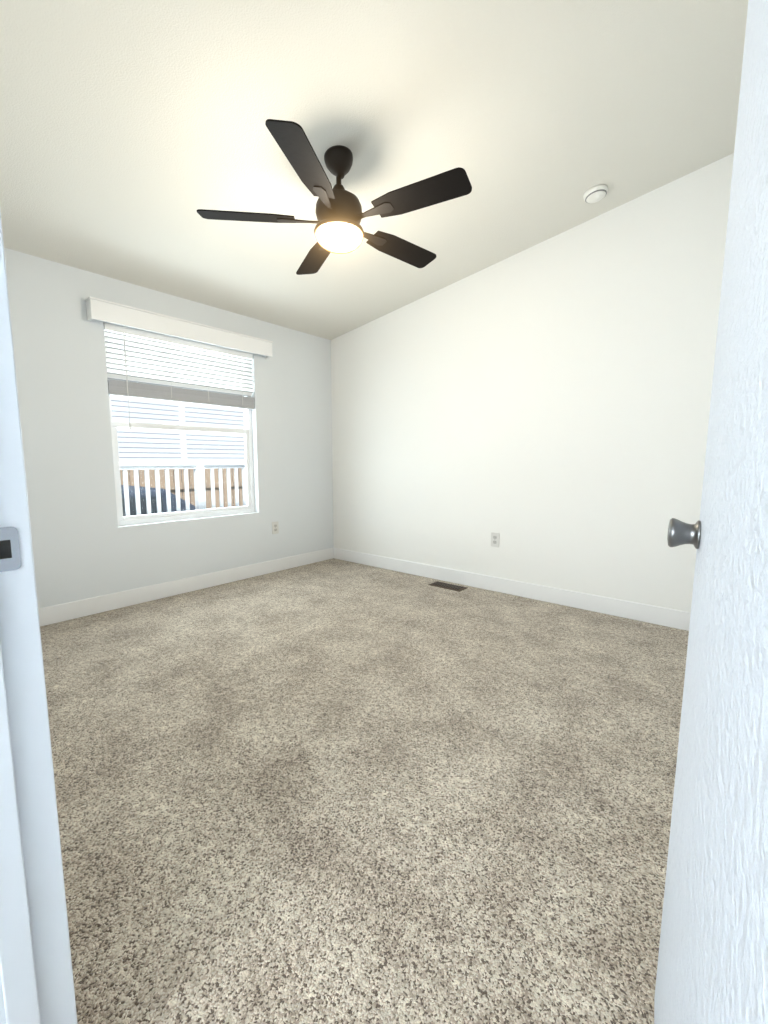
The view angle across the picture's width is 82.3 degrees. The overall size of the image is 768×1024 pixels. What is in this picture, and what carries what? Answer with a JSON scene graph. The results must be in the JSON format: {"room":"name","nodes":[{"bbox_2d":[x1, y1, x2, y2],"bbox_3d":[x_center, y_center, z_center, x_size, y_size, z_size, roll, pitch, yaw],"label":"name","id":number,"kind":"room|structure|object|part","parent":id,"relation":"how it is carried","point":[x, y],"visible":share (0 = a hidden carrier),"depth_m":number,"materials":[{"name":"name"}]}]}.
{"room":"empty bedroom","nodes":[
{"label":"empty bedroom","id":0,"kind":"room"},
{"bbox_2d":[4,248,333,608],"bbox_3d":[-1.587,-0.496,3.493,0.140,2.270,3.325,6,9,40],"label":"wall","id":1,"kind":"structure","parent":0,"point":[85,545],"depth_m":3.05,"materials":[{"name":"white paint"}]},
{"bbox_2d":[103,323,252,359],"bbox_3d":[-1.531,-1.303,3.406,0.056,0.043,1.144,6,9,40],"label":"blind headrail","id":2,"kind":"object","parent":1,"relation":"attached to","point":[159,337],"visible":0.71,"depth_m":3.31,"materials":[{"name":"white plastic"}]},
{"bbox_2d":[124,335,131,429],"bbox_3d":[-1.798,-0.908,3.078,0.017,0.655,0.017,6,9,40],"label":"blind wand","id":3,"kind":"object","parent":2,"relation":"hanging from","point":[130,427],"visible":0.98,"depth_m":3.08,"materials":[{"name":"white plastic"}]},
{"bbox_2d":[104,331,252,401],"bbox_3d":[-1.531,-1.080,3.433,0.056,0.407,1.144,6,9,40],"label":"blind slats","id":4,"kind":"object","parent":2,"relation":"hanging from","point":[170,373],"depth_m":3.34,"materials":[{"name":"white plastic"}]},
{"bbox_3d":[-1.531,-1.122,3.428,0.036,0.311,1.144,6,9,40],"label":"window blind slats","id":5,"kind":"part","parent":4,"relation":"part of","materials":[{"name":"white plastic"}]},
{"bbox_2d":[85,296,272,357],"bbox_3d":[-1.458,-1.373,3.363,0.093,0.132,1.402,6,9,40],"label":"valance board","id":6,"kind":"object","parent":1,"relation":"attached to","point":[113,312],"visible":1,"depth_m":3.20,"materials":[{"name":"white wood"}]},
{"bbox_2d":[107,379,254,525],"bbox_3d":[-1.557,-0.638,3.506,0.118,1.390,1.160,6,9,40],"label":"window","id":7,"kind":"structure","parent":1,"relation":"in","point":[181,458],"depth_m":3.45,"materials":[{"name":"clear glass"}]},
{"bbox_3d":[-1.531,-0.908,3.453,0.050,0.102,1.144,6,9,40],"label":"blind stack bottom rail","id":8,"kind":"part","parent":7,"relation":"part of","materials":[{"name":"white plastic"}]},
{"bbox_3d":[-1.579,-0.641,3.525,0.060,1.390,1.160,6,9,40],"label":"window vinyl sash","id":9,"kind":"part","parent":7,"relation":"part of","materials":[{"name":"white plastic"}]},
{"bbox_2d":[38,547,333,626],"bbox_3d":[-1.530,0.579,3.568,0.013,0.118,3.090,6,9,40],"label":"baseboard","id":10,"kind":"structure","parent":1,"relation":"attached to","point":[49,615],"depth_m":3.39,"materials":[{"name":"white wood"}]},
{"bbox_2d":[272,521,278,533],"bbox_3d":[-1.022,0.149,4.133,0.009,0.115,0.070,6,9,40],"label":"electrical outlet","id":11,"kind":"object","parent":1,"relation":"attached to","point":[275,528],"visible":1,"depth_m":4.13,"materials":[{"name":"white plastic"}]},
{"bbox_2d":[40,558,688,1023],"bbox_3d":[-0.635,0.888,1.866,3.880,0.100,4.830,6,9,40],"label":"floor","id":12,"kind":"structure","parent":0,"point":[334,790],"depth_m":1.36,"materials":[{"name":"beige carpet"}]},
{"bbox_2d":[428,581,467,591],"bbox_3d":[0.535,0.621,3.684,0.304,0.007,0.140,6,9,40],"label":"floor vent","id":13,"kind":"object","parent":12,"relation":"in","point":[448,586],"visible":1,"depth_m":3.66,"materials":[{"name":"brown metal"}]},
{"bbox_2d":[0,0,747,339],"bbox_3d":[-0.635,-1.726,1.559,3.880,0.663,4.830,6,9,40],"label":"ceiling","id":14,"kind":"structure","parent":0,"point":[134,136],"depth_m":1.98,"materials":[{"name":"white paint"}]},
{"bbox_2d":[197,119,471,274],"bbox_3d":[-0.187,-1.520,2.167,1.280,0.436,1.273,6,9,40],"label":"fan","id":15,"kind":"object","parent":14,"relation":"hanging from","point":[340,215],"visible":1,"depth_m":2.07,"materials":[{"name":"black wood"}]},
{"bbox_3d":[-0.222,-1.339,2.182,0.238,0.072,0.238,6,9,40],"label":"lamp shade","id":16,"kind":"part","parent":15,"relation":"part of","materials":[{"name":"white glass"}]},
{"bbox_2d":[583,184,607,202],"bbox_3d":[1.255,-1.881,2.607,0.132,0.050,0.132,6,9,40],"label":"smoke detector","id":17,"kind":"object","parent":14,"relation":"attached to","point":[596,193],"visible":1,"depth_m":2.58,"materials":[{"name":"white plastic"}]},
{"bbox_2d":[331,153,733,611],"bbox_3d":[0.929,-0.764,3.446,3.740,2.814,0.120,6,9,40],"label":"wall","id":18,"kind":"structure","parent":0,"point":[542,409],"depth_m":3.13,"materials":[{"name":"white paint"}]},
{"bbox_2d":[491,532,498,546],"bbox_3d":[0.888,0.222,3.512,0.070,0.115,0.009,6,9,40],"label":"electrical outlet","id":19,"kind":"object","parent":18,"relation":"attached to","point":[494,539],"visible":1,"depth_m":3.51,"materials":[{"name":"white plastic"}]},
{"bbox_2d":[334,548,690,630],"bbox_3d":[0.845,0.577,3.587,3.607,0.118,0.013,6,9,40],"label":"baseboard","id":20,"kind":"structure","parent":18,"relation":"attached to","point":[668,617],"depth_m":3.33,"materials":[{"name":"white wood"}]},
{"bbox_3d":[-1.175,-0.473,1.042,3.620,2.797,0.115,6,9,40],"label":"wall","id":21,"kind":"structure","parent":0,"visible":0},
{"bbox_2d":[0,527,20,571],"bbox_3d":[-0.494,0.049,0.571,0.002,0.058,0.032,6,9,40],"label":"strike plate","id":22,"kind":"object","parent":21,"relation":"attached to","point":[14,561],"visible":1,"depth_m":0.58,"materials":[{"name":"silver metal"}]},
{"bbox_2d":[0,540,11,558],"bbox_3d":[-0.493,0.049,0.571,0.001,0.024,0.013,6,9,40],"label":"strike hole","id":23,"kind":"object","parent":22,"relation":"attached to","point":[5,549],"depth_m":0.57,"materials":[{"name":"black"}]},
{"bbox_2d":[0,211,77,1023],"bbox_3d":[-0.200,-0.044,0.272,0.970,2.125,0.123,6,9,40],"label":"door frame","id":24,"kind":"structure","parent":21,"relation":"attached to","point":[36,980],"depth_m":0.60,"materials":[{"name":"white wood"}]},
{"bbox_2d":[654,0,767,1023],"bbox_3d":[0.338,-0.027,0.424,0.079,2.030,0.810,5,8,31],"label":"door leaf","id":25,"kind":"structure","parent":21,"relation":"in","point":[712,966],"depth_m":0.44,"materials":[{"name":"white wood"}]},
{"bbox_3d":[0.501,0.036,0.736,0.044,0.050,0.050,5,8,31],"label":"door knob","id":26,"kind":"part","parent":25,"relation":"part of","materials":[{"name":"silver metal"}]},
{"bbox_3d":[0.556,-0.064,0.738,0.035,2.030,0.042,5,8,31],"label":"door edge","id":27,"kind":"part","parent":25,"relation":"part of","materials":[{"name":"white wood"}]},
{"label":"outside","id":28,"kind":"structure","parent":0,"visible":0},
{"bbox_3d":[-9.431,0.946,8.234,42.000,0.200,50.000,6,9,40],"label":"ground","id":29,"kind":"structure","parent":28,"visible":0},
{"bbox_2d":[121,485,194,515],"bbox_3d":[-3.833,0.437,5.497,1.820,1.450,4.500,6,9,40],"label":"car","id":30,"kind":"object","parent":29,"relation":"on","point":[143,497],"depth_m":5.34,"materials":[{"name":"blue"}]},
{"bbox_2d":[111,396,244,460],"bbox_3d":[-7.785,-1.339,11.831,6.000,3.500,16.000,6,9,40],"label":"house siding","id":31,"kind":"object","parent":29,"relation":"on","point":[198,441],"depth_m":10.43,"materials":[{"name":"white plastic"}]},
{"bbox_2d":[111,379,239,460],"bbox_3d":[-7.785,-1.439,11.819,6.300,3.700,16.300,6,9,40],"label":"trim","id":32,"kind":"structure","parent":31,"relation":"attached to","point":[183,439],"depth_m":10.56,"materials":[{"name":"white plastic"}]},
{"bbox_2d":[119,461,246,515],"bbox_3d":[-2.051,0.401,4.320,1.470,1.795,4.800,6,9,40],"label":"railing","id":33,"kind":"object","parent":29,"relation":"on","point":[146,465],"depth_m":4.93,"materials":[{"name":"white wood"}]},
{"bbox_2d":[120,468,246,508],"bbox_3d":[-3.851,0.043,7.368,0.130,1.795,12.000,6,9,40],"label":"fence","id":34,"kind":"object","parent":29,"relation":"on","point":[172,482],"depth_m":7.88,"materials":[{"name":"beige wood"}]}
]}

